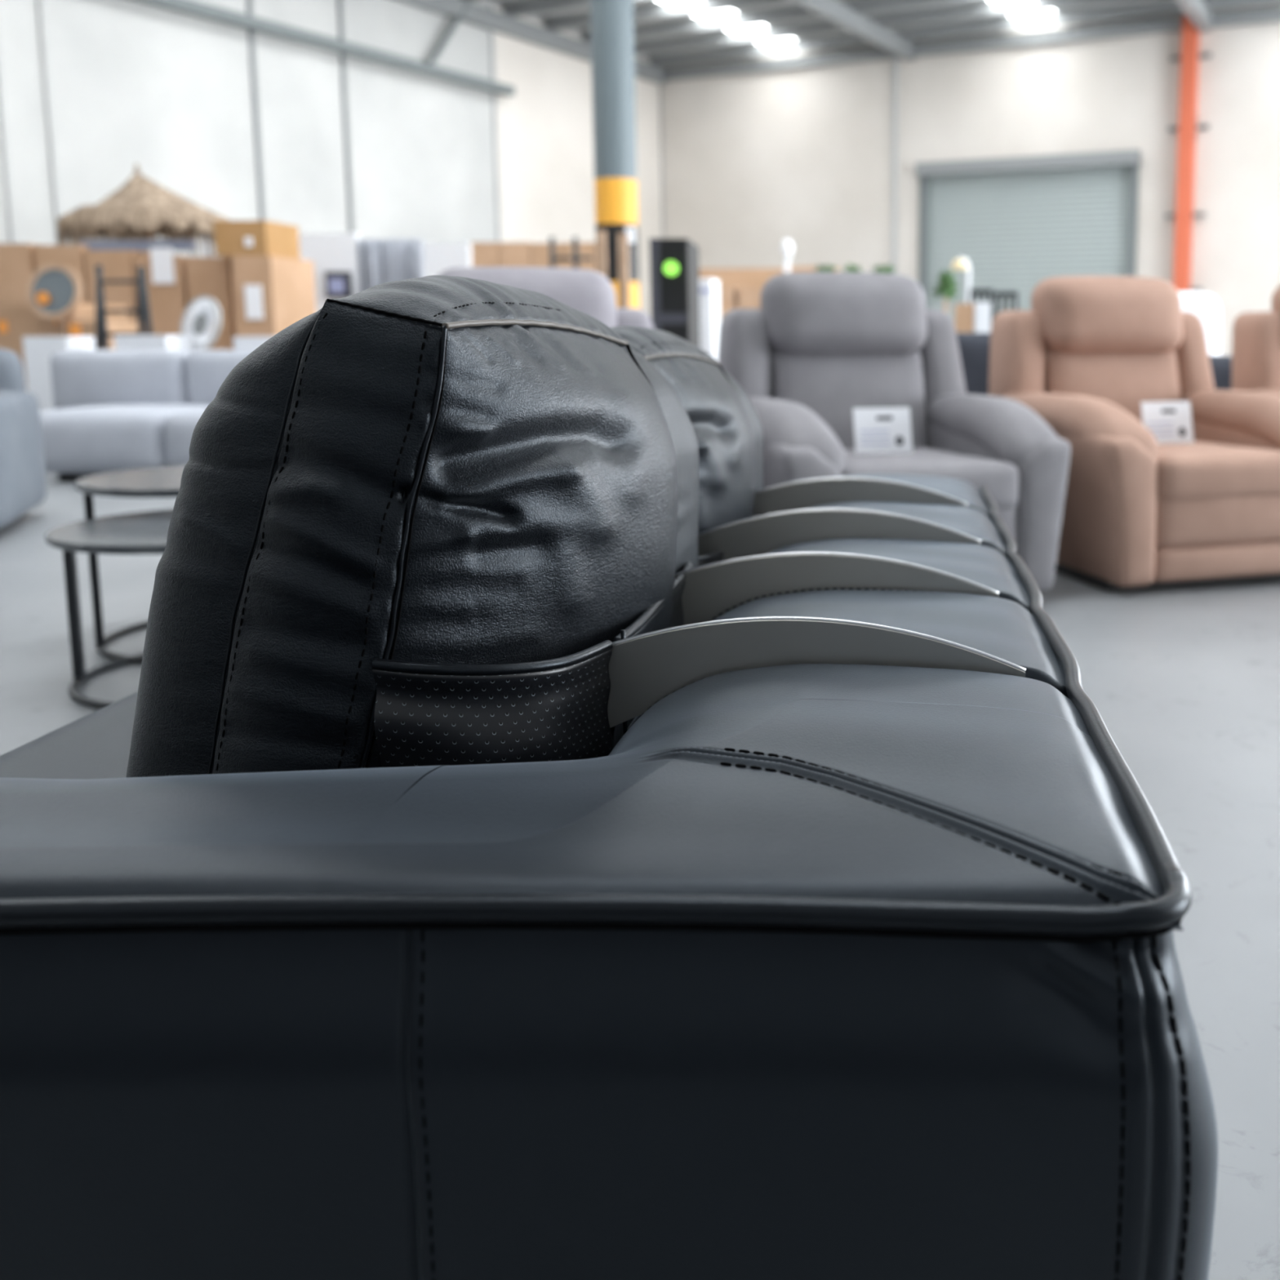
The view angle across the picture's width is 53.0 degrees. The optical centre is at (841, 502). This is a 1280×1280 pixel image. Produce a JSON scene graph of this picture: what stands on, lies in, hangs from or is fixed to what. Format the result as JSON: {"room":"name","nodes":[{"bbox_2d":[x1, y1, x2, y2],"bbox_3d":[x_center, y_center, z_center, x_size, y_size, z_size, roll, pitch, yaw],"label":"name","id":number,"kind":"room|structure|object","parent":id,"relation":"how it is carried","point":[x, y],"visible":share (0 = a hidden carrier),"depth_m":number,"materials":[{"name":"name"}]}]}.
{"room":"store","nodes":[
{"label":"store","id":0,"kind":"room"},
{"bbox_2d":[0,0,662,319],"bbox_3d":[-9.115,-4.561,15.859,0.330,6.550,24.600,4,8,25],"label":"wall","id":1,"kind":"structure","parent":0,"point":[166,92],"depth_m":18.45,"materials":[{"name":"paint"}]},
{"bbox_2d":[0,44,17,243],"bbox_3d":[-9.607,-4.318,14.432,0.050,6.450,0.060,4,8,25],"label":"trim","id":2,"kind":"structure","parent":1,"relation":"attached to","point":[3,121],"depth_m":14.47,"materials":[{"name":"grey"}]},
{"bbox_2d":[36,0,62,244],"bbox_3d":[-9.373,-4.386,14.934,0.050,6.450,0.060,4,8,25],"label":"trim","id":3,"kind":"structure","parent":1,"relation":"attached to","point":[40,3],"depth_m":14.89,"materials":[{"name":"grey"}]},
{"bbox_2d":[246,0,266,220],"bbox_3d":[-8.134,-4.745,17.593,0.050,6.450,0.060,4,8,25],"label":"trim","id":4,"kind":"structure","parent":1,"relation":"attached to","point":[249,2],"depth_m":17.49,"materials":[{"name":"grey"}]},
{"bbox_2d":[337,0,354,232],"bbox_3d":[-7.453,-4.943,19.054,0.050,6.450,0.060,4,8,25],"label":"trim","id":5,"kind":"structure","parent":1,"relation":"attached to","point":[340,2],"depth_m":18.93,"materials":[{"name":"grey"}]},
{"bbox_2d":[488,4,502,242],"bbox_3d":[-6.032,-5.355,22.103,0.050,6.450,0.060,4,8,25],"label":"trim","id":6,"kind":"structure","parent":1,"relation":"attached to","point":[491,6],"depth_m":21.96,"materials":[{"name":"grey"}]},
{"bbox_2d":[396,0,666,84],"bbox_3d":[-8.873,-7.423,15.387,0.200,0.290,24.450,4,8,25],"label":"beam","id":7,"kind":"structure","parent":1,"relation":"attached to","point":[476,15],"depth_m":22.15,"materials":[{"name":"grey"}]},
{"bbox_2d":[502,0,642,17],"bbox_3d":[6.345,-7.821,16.383,26.900,0.210,0.120,4,8,25],"label":"trim","id":8,"kind":"structure","parent":1,"relation":"attached to","point":[527,7],"depth_m":21.59,"materials":[{"name":"grey"}]},
{"bbox_2d":[544,0,791,31],"bbox_3d":[6.827,-7.960,17.418,26.900,0.210,0.120,4,8,25],"label":"trim","id":9,"kind":"structure","parent":1,"relation":"attached to","point":[686,7],"depth_m":21.84,"materials":[{"name":"grey"}]},
{"bbox_2d":[582,0,973,43],"bbox_3d":[7.309,-8.100,18.453,26.900,0.210,0.120,4,8,25],"label":"trim","id":10,"kind":"structure","parent":1,"relation":"attached to","point":[793,13],"depth_m":22.43,"materials":[{"name":"grey"}]},
{"bbox_2d":[634,0,1138,55],"bbox_3d":[7.791,-8.240,19.487,26.900,0.210,0.120,4,8,25],"label":"beam","id":11,"kind":"structure","parent":1,"relation":"attached to","point":[1006,6],"depth_m":22.66,"materials":[{"name":"grey"}]},
{"bbox_2d":[649,0,1279,66],"bbox_3d":[8.274,-8.380,20.522,26.900,0.210,0.120,4,8,25],"label":"beam","id":12,"kind":"structure","parent":1,"relation":"attached to","point":[1166,6],"depth_m":23.21,"materials":[{"name":"grey"}]},
{"bbox_2d":[0,472,1279,1279],"bbox_3d":[3.191,-0.477,10.844,27.300,0.200,24.900,4,8,25],"label":"floor","id":13,"kind":"structure","parent":0,"point":[1184,680],"depth_m":2.89,"materials":[{"name":"concrete"}]},
{"bbox_2d":[0,243,41,335],"bbox_3d":[-7.525,-1.502,11.485,0.636,1.659,0.350,0,8,3],"label":"carton","id":14,"kind":"object","parent":13,"relation":"on","point":[17,260],"visible":0.2,"depth_m":11.22,"materials":[{"name":"brown cardboard"}]},
{"bbox_2d":[0,348,46,528],"bbox_3d":[-4.202,-0.288,5.525,1.055,0.790,1.030,-3,8,-22],"label":"armchair","id":15,"kind":"object","parent":13,"relation":"on","point":[23,487],"visible":1,"depth_m":5.72,"materials":[{"name":"grey fabric"}]},
{"bbox_2d":[0,335,70,391],"bbox_3d":[-6.438,-0.931,10.267,0.925,0.854,0.700,0,8,3],"label":"carton","id":16,"kind":"object","parent":13,"relation":"on","point":[13,343],"visible":0.18,"depth_m":9.88,"materials":[{"name":"brown cardboard"}]},
{"bbox_2d":[0,320,69,334],"bbox_3d":[-6.439,-1.413,10.195,0.925,0.108,0.714,0,8,3],"label":"carton","id":17,"kind":"object","parent":16,"relation":"on","point":[5,329],"visible":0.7,"depth_m":9.85,"materials":[{"name":"brown cardboard"}]},
{"bbox_2d":[0,315,128,324],"bbox_3d":[-6.439,-1.474,10.187,0.925,0.077,0.714,0,8,3],"label":"carton","id":18,"kind":"object","parent":17,"relation":"on","point":[11,319],"visible":0.64,"depth_m":9.85,"materials":[{"name":"brown cardboard"}]},
{"bbox_2d":[0,302,128,315],"bbox_3d":[-6.438,-1.560,10.182,0.925,0.086,0.700,0,8,3],"label":"carton","id":19,"kind":"object","parent":18,"relation":"on","point":[6,308],"visible":0.46,"depth_m":9.87,"materials":[{"name":"brown cardboard"}]},
{"bbox_2d":[26,263,82,336],"bbox_3d":[-6.064,-1.157,9.774,0.430,1.374,0.127,0,8,3],"label":"mirror","id":20,"kind":"object","parent":13,"relation":"on","point":[54,291],"visible":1,"depth_m":9.69,"materials":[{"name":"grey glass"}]},
{"bbox_2d":[22,336,95,411],"bbox_3d":[-5.419,-0.727,8.776,0.308,0.849,0.300,0,8,3],"label":"box","id":21,"kind":"object","parent":13,"relation":"on","point":[37,350],"visible":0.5,"depth_m":8.61,"materials":[{"name":"white"}]},
{"bbox_2d":[34,244,88,335],"bbox_3d":[-6.948,-1.491,11.456,0.426,1.645,0.350,0,8,3],"label":"carton","id":22,"kind":"object","parent":13,"relation":"on","point":[73,256],"visible":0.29,"depth_m":11.19,"materials":[{"name":"brown cardboard"}]},
{"bbox_2d":[68,320,137,350],"bbox_3d":[-5.710,-0.926,9.818,0.238,0.965,0.514,0,8,3],"label":"carton","id":23,"kind":"object","parent":13,"relation":"on","point":[77,328],"visible":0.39,"depth_m":9.61,"materials":[{"name":"brown cardboard"}]},
{"bbox_2d":[44,508,173,708],"bbox_3d":[-1.620,0.251,3.220,0.680,0.400,0.680,0,8,3],"label":"coffee table","id":24,"kind":"object","parent":13,"relation":"on","point":[144,532],"visible":0.3,"depth_m":3.12,"materials":[{"name":"black"}]},
{"bbox_2d":[84,250,151,320],"bbox_3d":[-6.497,-1.464,11.436,0.412,1.597,0.350,0,8,3],"label":"carton","id":25,"kind":"object","parent":13,"relation":"on","point":[116,264],"visible":0.29,"depth_m":11.19,"materials":[{"name":"brown cardboard"}]},
{"bbox_2d":[79,240,196,251],"bbox_3d":[-6.309,-2.299,11.288,1.017,0.090,0.100,0,8,3],"label":"plank","id":26,"kind":"object","parent":25,"relation":"on","point":[117,245],"visible":0.86,"depth_m":11.24,"materials":[{"name":"blue paint"}]},
{"bbox_2d":[94,264,153,350],"bbox_3d":[-5.263,-1.046,9.230,0.546,1.365,0.044,0,8,3],"label":"ladder shelf","id":27,"kind":"object","parent":13,"relation":"on","point":[102,335],"visible":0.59,"depth_m":9.17,"materials":[{"name":"black"}]},
{"bbox_2d":[74,465,185,663],"bbox_3d":[-1.799,0.157,3.635,0.680,0.474,0.680,0,8,3],"label":"coffee table","id":28,"kind":"object","parent":13,"relation":"on","point":[157,482],"visible":0.26,"depth_m":3.47,"materials":[{"name":"black"}]},
{"bbox_2d":[57,164,230,257],"bbox_3d":[-6.770,-2.049,12.397,1.553,2.498,1.552,0,8,3],"label":"parasol","id":29,"kind":"object","parent":13,"relation":"on","point":[141,209],"visible":0.8,"depth_m":11.89,"materials":[{"name":"wicker"}]},
{"bbox_2d":[40,349,253,480],"bbox_3d":[-3.660,-0.549,7.773,2.893,0.765,1.070,0,8,3],"label":"sectional sofa","id":30,"kind":"object","parent":13,"relation":"on","point":[115,411],"visible":0.42,"depth_m":7.72,"materials":[{"name":"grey fabric"}]},
{"bbox_2d":[49,349,191,408],"bbox_3d":[-4.637,-0.777,8.172,0.898,0.420,0.320,0,8,3],"label":"cushion","id":31,"kind":"object","parent":30,"relation":"on","point":[80,377],"depth_m":8.02,"materials":[{"name":"grey fabric"}]},
{"bbox_2d":[40,404,208,474],"bbox_3d":[-4.353,-0.394,7.724,0.869,0.400,0.860,0,8,3],"label":"seat cushion","id":32,"kind":"object","parent":30,"relation":"on","point":[95,438],"depth_m":7.32,"materials":[{"name":"grey fabric"}]},
{"bbox_2d":[164,408,205,466],"bbox_3d":[-3.514,-0.388,7.681,0.867,0.400,0.860,0,8,3],"label":"seat cushion","id":33,"kind":"object","parent":30,"relation":"on","point":[180,426],"depth_m":7.29,"materials":[{"name":"grey fabric"}]},
{"bbox_2d":[186,350,253,404],"bbox_3d":[-3.742,-0.771,8.126,0.896,0.420,0.320,0,8,3],"label":"cushion","id":34,"kind":"object","parent":30,"relation":"on","point":[206,371],"depth_m":7.99,"materials":[{"name":"grey fabric"}]},
{"bbox_2d":[114,335,191,351],"bbox_3d":[-4.749,-0.727,8.741,0.361,0.858,0.300,0,8,3],"label":"box","id":35,"kind":"object","parent":13,"relation":"on","point":[121,342],"visible":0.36,"depth_m":8.55,"materials":[{"name":"white"}]},
{"bbox_2d":[133,247,191,335],"bbox_3d":[-6.048,-1.469,11.399,0.423,1.617,0.374,0,8,3],"label":"carton","id":36,"kind":"object","parent":13,"relation":"on","point":[166,273],"visible":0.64,"depth_m":11.18,"materials":[{"name":"brown cardboard"}]},
{"bbox_2d":[180,295,221,351],"bbox_3d":[-4.505,-0.889,8.915,0.410,1.133,0.133,4,9,29],"label":"disc","id":37,"kind":"object","parent":13,"relation":"on","point":[204,312],"visible":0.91,"depth_m":8.85,"materials":[{"name":"white"}]},
{"bbox_2d":[185,257,236,350],"bbox_3d":[-5.600,-1.428,11.394,0.379,1.536,0.350,0,8,3],"label":"carton","id":38,"kind":"object","parent":13,"relation":"on","point":[211,277],"visible":0.36,"depth_m":11.15,"materials":[{"name":"brown cardboard"}]},
{"bbox_2d":[233,336,272,350],"bbox_3d":[-3.922,-0.717,8.698,0.358,0.849,0.300,0,8,3],"label":"box","id":39,"kind":"object","parent":13,"relation":"on","point":[240,343],"visible":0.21,"depth_m":8.50,"materials":[{"name":"white"}]},
{"bbox_2d":[231,255,315,336],"bbox_3d":[-5.091,-1.425,11.380,0.347,1.535,0.824,0,8,3],"label":"carton","id":40,"kind":"object","parent":13,"relation":"on","point":[271,294],"visible":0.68,"depth_m":10.98,"materials":[{"name":"brown cardboard"}]},
{"bbox_2d":[213,220,300,258],"bbox_3d":[-5.180,-2.320,11.163,0.458,0.298,0.624,0,8,3],"label":"carton","id":41,"kind":"object","parent":40,"relation":"on","point":[232,237],"visible":0.93,"depth_m":10.89,"materials":[{"name":"cardboard"}]},
{"bbox_2d":[298,232,471,311],"bbox_3d":[-4.752,-1.782,12.792,2.044,1.865,0.100,0,8,3],"label":"wall","id":42,"kind":"structure","parent":13,"relation":"on","point":[329,251],"depth_m":12.65,"materials":[{"name":"white"}]},
{"bbox_2d":[324,271,352,297],"bbox_3d":[-5.043,-2.178,12.620,0.251,0.262,0.064,0,8,3],"label":"framed picture","id":43,"kind":"object","parent":42,"relation":"attached to","point":[338,284],"visible":0.89,"depth_m":12.60,"materials":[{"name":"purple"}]},
{"bbox_2d":[328,278,344,293],"bbox_3d":[-5.052,-2.168,12.596,0.148,0.144,0.012,0,8,3],"label":"print","id":44,"kind":"object","parent":43,"relation":"attached to","point":[335,285],"depth_m":12.59,"materials":[{"name":"purple"}]},
{"bbox_2d":[357,238,423,292],"bbox_3d":[-4.526,-1.748,12.732,0.665,1.793,0.134,0,8,3],"label":"curtain","id":45,"kind":"object","parent":42,"relation":"hanging from","point":[380,261],"visible":0.34,"depth_m":12.63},
{"bbox_2d":[470,242,500,266],"bbox_3d":[-4.232,-2.183,15.489,0.352,1.935,0.800,0,8,3],"label":"carton","id":46,"kind":"object","parent":13,"relation":"on","point":[483,254],"visible":0.21,"depth_m":14.98,"materials":[{"name":"brown cardboard"}]},
{"bbox_2d":[499,242,532,266],"bbox_3d":[-3.857,-2.179,15.470,0.367,1.934,0.800,0,8,3],"label":"carton","id":47,"kind":"object","parent":13,"relation":"on","point":[512,254],"visible":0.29,"depth_m":14.96,"materials":[{"name":"brown cardboard"}]},
{"bbox_2d":[438,266,653,328],"bbox_3d":[-0.986,-0.220,4.065,1.038,1.097,1.168,-3,8,-18],"label":"sofa","id":48,"kind":"object","parent":13,"relation":"on","point":[588,291],"visible":0.06,"depth_m":4.27,"materials":[{"name":"grey fabric"}]},
{"bbox_2d":[531,243,564,267],"bbox_3d":[-3.475,-2.172,15.450,0.366,1.925,0.800,0,8,3],"label":"carton","id":49,"kind":"object","parent":13,"relation":"on","point":[540,251],"visible":0.21,"depth_m":14.95,"materials":[{"name":"brown cardboard"}]},
{"bbox_2d":[549,236,593,268],"bbox_3d":[-2.777,-1.806,13.038,0.451,1.845,0.060,0,8,3],"label":"metal stand","id":50,"kind":"object","parent":13,"relation":"on","point":[575,258],"visible":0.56,"depth_m":12.92,"materials":[{"name":"black"}]},
{"bbox_2d":[563,242,596,271],"bbox_3d":[-3.078,-2.172,15.430,0.397,1.931,0.800,0,8,3],"label":"carton","id":51,"kind":"object","parent":13,"relation":"on","point":[584,249],"visible":0.21,"depth_m":14.92,"materials":[{"name":"brown cardboard"}]},
{"bbox_2d":[595,230,607,278],"bbox_3d":[-1.708,-1.141,9.060,0.057,1.593,0.060,0,8,3],"label":"timber post","id":52,"kind":"object","parent":13,"relation":"on","point":[602,262],"visible":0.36,"depth_m":8.95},
{"bbox_2d":[0,275,1217,1279],"bbox_3d":[-0.335,0.174,1.794,1.290,0.935,2.170,0,8,3],"label":"sofa","id":53,"kind":"object","parent":13,"relation":"on","point":[523,832],"visible":1,"depth_m":0.78,"materials":[{"name":"black leather"}]},
{"bbox_2d":[0,691,614,779],"bbox_3d":[-0.605,0.369,1.527,0.660,0.244,0.736,0,8,3],"label":"seat cushion","id":54,"kind":"object","parent":53,"relation":"on","point":[96,744],"depth_m":1.38,"materials":[{"name":"black leather"}]},
{"bbox_2d":[125,275,698,777],"bbox_3d":[-0.433,0.002,1.438,0.473,0.499,0.790,0,8,3],"label":"cushion","id":55,"kind":"object","parent":53,"relation":"on","point":[433,520],"depth_m":1.11,"materials":[{"name":"black leather"}]},
{"bbox_2d":[610,325,763,533],"bbox_3d":[-0.393,-0.057,2.211,0.473,0.499,0.790,0,8,3],"label":"cushion","id":56,"kind":"object","parent":53,"relation":"on","point":[726,424],"depth_m":2.06,"materials":[{"name":"black leather"}]},
{"bbox_2d":[589,0,639,309],"bbox_3d":[-2.121,-3.741,11.732,0.398,6.030,0.398,0,8,3],"label":"pillar","id":57,"kind":"structure","parent":13,"relation":"on","point":[611,21],"depth_m":11.62,"materials":[{"name":"metal"}]},
{"bbox_2d":[617,233,629,307],"bbox_3d":[-1.554,-1.130,9.054,0.062,1.574,0.060,0,8,3],"label":"timber post","id":58,"kind":"object","parent":13,"relation":"on","point":[623,245],"visible":0.36,"depth_m":8.96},
{"bbox_2d":[649,238,700,347],"bbox_3d":[-1.096,-0.983,8.380,0.289,1.463,0.854,0,8,3],"label":"speaker","id":59,"kind":"object","parent":13,"relation":"on","point":[674,263],"visible":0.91,"depth_m":7.96},
{"bbox_2d":[663,261,678,275],"bbox_3d":[-1.067,-1.466,7.891,0.090,0.090,0.020,0,8,3],"label":"light","id":60,"kind":"object","parent":59,"relation":"attached to","point":[670,268],"depth_m":7.88,"materials":[{"name":"green"}]},
{"bbox_2d":[659,244,687,341],"bbox_3d":[-1.067,-1.187,7.983,0.175,0.873,0.012,0,8,-1],"label":"grille","id":61,"kind":"object","parent":59,"relation":"attached to","point":[673,289],"depth_m":7.96,"materials":[{"name":"black plastic"}]},
{"bbox_2d":[699,278,719,361],"bbox_3d":[-1.057,-1.070,9.706,0.190,1.279,0.414,0,8,3],"label":"box","id":62,"kind":"object","parent":13,"relation":"on","point":[709,292],"visible":0.29,"depth_m":9.48,"materials":[{"name":"white"}]},
{"bbox_2d":[719,286,737,324],"bbox_3d":[-1.186,-1.584,13.287,0.205,1.338,0.600,0,8,3],"label":"carton","id":63,"kind":"object","parent":13,"relation":"on","point":[728,295],"visible":0.21,"depth_m":12.92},
{"bbox_2d":[699,267,784,287],"bbox_3d":[-1.383,-2.340,17.440,1.265,1.725,1.000,0,8,3],"label":"carton","id":64,"kind":"object","parent":13,"relation":"on","point":[752,277],"visible":0.21,"depth_m":16.84,"materials":[{"name":"brown cardboard"}]},
{"bbox_2d":[737,287,762,309],"bbox_3d":[-0.886,-1.578,13.273,0.314,1.331,0.600,0,8,3],"label":"carton","id":65,"kind":"object","parent":13,"relation":"on","point":[748,297],"visible":0.21,"depth_m":12.90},
{"bbox_2d":[780,239,793,272],"bbox_3d":[-0.672,-2.254,15.696,0.160,2.020,0.160,0,8,3],"label":"floor lamp","id":66,"kind":"object","parent":13,"relation":"on","point":[787,248],"visible":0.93,"depth_m":15.54,"materials":[{"name":"white"}]},
{"bbox_2d":[789,266,839,272],"bbox_3d":[-0.389,-2.345,17.387,0.690,1.748,1.000,0,8,3],"label":"carton","id":67,"kind":"object","parent":13,"relation":"on","point":[792,268],"visible":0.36,"depth_m":16.79,"materials":[{"name":"brown cardboard"}]},
{"bbox_2d":[717,271,1071,591],"bbox_3d":[0.116,-0.269,4.424,1.038,1.097,1.168,-3,8,-18],"label":"recliner","id":68,"kind":"object","parent":13,"relation":"on","point":[820,347],"visible":0.66,"depth_m":4.52,"materials":[{"name":"grey fabric"}]},
{"bbox_2d":[853,407,912,453],"bbox_3d":[0.140,-0.242,4.243,0.200,0.151,0.041,-2,8,-15],"label":"price card","id":69,"kind":"object","parent":68,"relation":"on","point":[878,429],"visible":1,"depth_m":4.24,"materials":[{"name":"white"}]},
{"bbox_2d":[842,448,1018,509],"bbox_3d":[0.175,-0.070,4.271,0.600,0.203,0.790,-3,8,-18],"label":"seat cushion","id":70,"kind":"object","parent":68,"relation":"on","point":[996,469],"depth_m":3.98,"materials":[{"name":"grey fabric"}]},
{"bbox_2d":[930,268,959,313],"bbox_3d":[1.062,-1.616,12.862,0.340,1.516,0.340,0,8,3],"label":"potted plant","id":71,"kind":"object","parent":13,"relation":"on","point":[946,287],"visible":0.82,"depth_m":12.72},
{"bbox_2d":[950,256,970,303],"bbox_3d":[1.149,-1.595,12.355,0.178,1.611,0.178,-7,10,-42],"label":"floor lamp","id":72,"kind":"object","parent":13,"relation":"on","point":[962,264],"visible":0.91,"depth_m":12.24,"materials":[{"name":"white"}]},
{"bbox_2d":[954,303,973,332],"bbox_3d":[0.882,-0.891,9.129,0.121,1.079,0.400,0,8,3],"label":"carton","id":73,"kind":"object","parent":13,"relation":"on","point":[963,313],"visible":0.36,"depth_m":8.87,"materials":[{"name":"brown cardboard"}]},
{"bbox_2d":[955,332,991,395],"bbox_3d":[0.532,-0.420,6.433,1.090,0.888,0.990,0,8,3],"label":"sofa","id":74,"kind":"object","parent":13,"relation":"on","point":[974,347],"visible":0.02,"depth_m":6.60,"materials":[{"name":"grey fabric"}]},
{"bbox_2d":[969,288,992,325],"bbox_3d":[1.301,-1.343,11.724,0.215,1.279,0.340,0,8,3],"label":"bar chair","id":75,"kind":"object","parent":13,"relation":"on","point":[972,291],"visible":0.28,"depth_m":11.78,"materials":[{"name":"black"}]},
{"bbox_2d":[972,302,991,333],"bbox_3d":[1.007,-0.894,9.122,0.111,1.088,0.400,0,8,3],"label":"box","id":76,"kind":"object","parent":13,"relation":"on","point":[982,310],"visible":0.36,"depth_m":8.87,"materials":[{"name":"white"}]},
{"bbox_2d":[992,291,1017,319],"bbox_3d":[1.530,-1.329,11.714,0.227,1.254,0.340,0,8,3],"label":"bar chair","id":77,"kind":"object","parent":13,"relation":"on","point":[1002,295],"visible":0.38,"depth_m":11.77,"materials":[{"name":"black"}]},
{"bbox_2d":[988,275,1279,591],"bbox_3d":[1.166,-0.314,4.757,1.038,1.097,1.168,-3,8,-18],"label":"recliner","id":78,"kind":"object","parent":13,"relation":"on","point":[1140,512],"visible":0.8,"depth_m":4.42,"materials":[{"name":"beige fabric"}]},
{"bbox_2d":[1141,400,1194,443],"bbox_3d":[1.197,-0.293,4.622,0.200,0.151,0.041,-2,8,-15],"label":"price card","id":79,"kind":"object","parent":78,"relation":"on","point":[1169,422],"visible":0.93,"depth_m":4.62,"materials":[{"name":"white"}]},
{"bbox_2d":[1156,440,1279,501],"bbox_3d":[1.224,-0.115,4.604,0.600,0.203,0.790,-3,8,-18],"label":"seat cushion","id":80,"kind":"object","parent":78,"relation":"on","point":[1197,470],"depth_m":4.23,"materials":[{"name":"pink fabric"}]},
{"bbox_2d":[1164,14,1212,292],"bbox_3d":[6.058,-5.293,22.205,0.700,6.300,0.280,4,8,25],"label":"steel column","id":81,"kind":"structure","parent":13,"relation":"on","point":[1189,58],"depth_m":21.99,"materials":[{"name":"metal"}]},
{"bbox_2d":[1178,292,1220,355],"bbox_3d":[2.973,-1.201,10.998,0.610,1.254,0.560,0,8,3],"label":"wrapped bundle","id":82,"kind":"object","parent":13,"relation":"on","point":[1206,306],"visible":0.2,"depth_m":10.70,"materials":[{"name":"white"}]},
{"bbox_2d":[1208,355,1231,390],"bbox_3d":[1.720,-0.353,6.379,1.090,0.771,0.990,0,8,3],"label":"sofa","id":83,"kind":"object","parent":13,"relation":"on","point":[1221,365],"visible":0.02,"depth_m":6.55,"materials":[{"name":"grey fabric"}]},
{"bbox_2d":[1231,285,1279,394],"bbox_3d":[2.238,-0.361,5.107,1.038,1.097,1.168,-3,8,-18],"label":"recliner","id":84,"kind":"object","parent":13,"relation":"on","point":[1255,339],"visible":0.32,"depth_m":5.23,"materials":[{"name":"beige fabric"}]},
{"bbox_2d":[661,39,925,282],"bbox_3d":[-1.192,-5.908,25.823,6.287,6.550,0.300,4,8,25],"label":"wall","id":85,"kind":"structure","parent":0,"point":[753,162],"depth_m":25.40,"materials":[{"name":"paint"}]},
{"bbox_2d":[659,66,664,238],"bbox_3d":[-3.815,-5.997,26.849,0.060,6.450,0.030,4,8,25],"label":"trim","id":86,"kind":"structure","parent":85,"relation":"attached to","point":[660,86],"depth_m":26.66,"materials":[{"name":"grey"}]},
{"bbox_2d":[788,0,915,61],"bbox_3d":[-3.807,-7.110,13.068,0.200,0.290,24.450,4,8,25],"label":"beam","id":87,"kind":"structure","parent":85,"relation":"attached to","point":[837,13],"depth_m":21.79,"materials":[{"name":"grey"}]},
{"bbox_2d":[891,57,897,274],"bbox_3d":[1.038,-5.694,24.612,0.100,6.450,0.060,4,8,25],"label":"trim","id":88,"kind":"structure","parent":85,"relation":"attached to","point":[895,61],"depth_m":24.48,"materials":[{"name":"grey"}]},
{"bbox_2d":[918,176,927,309],"bbox_3d":[1.582,-4.430,24.518,0.140,3.970,0.080,4,8,25],"label":"trim","id":89,"kind":"structure","parent":85,"relation":"attached to","point":[922,247],"depth_m":24.38,"materials":[{"name":"grey paint"}]},
{"bbox_2d":[915,149,1141,177],"bbox_3d":[3.394,-6.275,23.347,4.256,0.240,0.220,4,8,25],"label":"trim","id":90,"kind":"structure","parent":85,"relation":"attached to","point":[1122,157],"depth_m":23.20,"materials":[{"name":"grey"}]},
{"bbox_2d":[492,0,1164,56],"bbox_3d":[3.264,-7.070,9.751,27.600,0.060,25.200,4,8,25],"label":"ceiling","id":91,"kind":"structure","parent":0,"point":[644,2],"depth_m":22.85,"materials":[{"name":"grey"}]},
{"bbox_2d":[657,0,795,44],"bbox_3d":[-5.976,-7.740,14.744,0.840,0.030,23.200,4,8,25],"label":"ceiling lights","id":92,"kind":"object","parent":91,"relation":"attached to","point":[728,11],"depth_m":22.94,"materials":[{"name":"white"}]},
{"bbox_2d":[924,17,1139,162],"bbox_3d":[3.503,-7.585,23.408,4.056,2.580,0.300,4,8,25],"label":"wall","id":93,"kind":"structure","parent":0,"point":[1079,96],"depth_m":23.24,"materials":[{"name":"paint"}]},
{"bbox_2d":[926,165,1130,324],"bbox_3d":[3.470,-4.330,23.775,4.056,3.970,0.040,4,8,25],"label":"door","id":94,"kind":"structure","parent":93,"relation":"attached to","point":[1015,231],"depth_m":23.68,"materials":[{"name":"silver metal"}]},
{"bbox_2d":[1135,3,1279,355],"bbox_3d":[8.049,-5.336,21.594,5.957,6.550,0.300,4,8,25],"label":"wall","id":95,"kind":"structure","parent":0,"point":[1236,246],"depth_m":22.04,"materials":[{"name":"paint"}]},
{"bbox_2d":[1127,164,1139,276],"bbox_3d":[5.265,-4.202,22.833,0.140,3.970,0.080,4,8,25],"label":"trim","id":96,"kind":"structure","parent":95,"relation":"attached to","point":[1134,175],"depth_m":22.68,"materials":[{"name":"grey paint"}]},
{"bbox_2d":[1175,0,1212,32],"bbox_3d":[1.186,-6.801,10.783,0.200,0.290,24.450,4,8,25],"label":"beam","id":97,"kind":"structure","parent":95,"relation":"attached to","point":[1197,11],"depth_m":20.80,"materials":[{"name":"grey"}]},
{"bbox_3d":[5.863,-7.681,15.349,25.021,0.210,10.101,0,8,3],"label":"trim","id":98,"kind":"structure","parent":0,"visible":0},
{"bbox_2d":[134,0,515,96],"bbox_3d":[-7.573,-7.269,18.104,0.160,1.355,8.562,4,8,25],"label":"beam","id":99,"kind":"structure","parent":98,"relation":"attached to","point":[193,7],"depth_m":18.48,"materials":[{"name":"metal"}]},
{"bbox_3d":[14.384,-7.372,18.367,7.539,1.650,3.250,0,8,3],"label":"wall","id":100,"kind":"structure","parent":0,"visible":0},
{"bbox_2d":[664,5,1279,80],"bbox_3d":[8.451,-8.175,20.756,26.650,0.220,0.140,4,8,25],"label":"ceiling beam","id":101,"kind":"structure","parent":100,"relation":"attached to","point":[1264,15],"depth_m":23.35,"materials":[{"name":"grey"}]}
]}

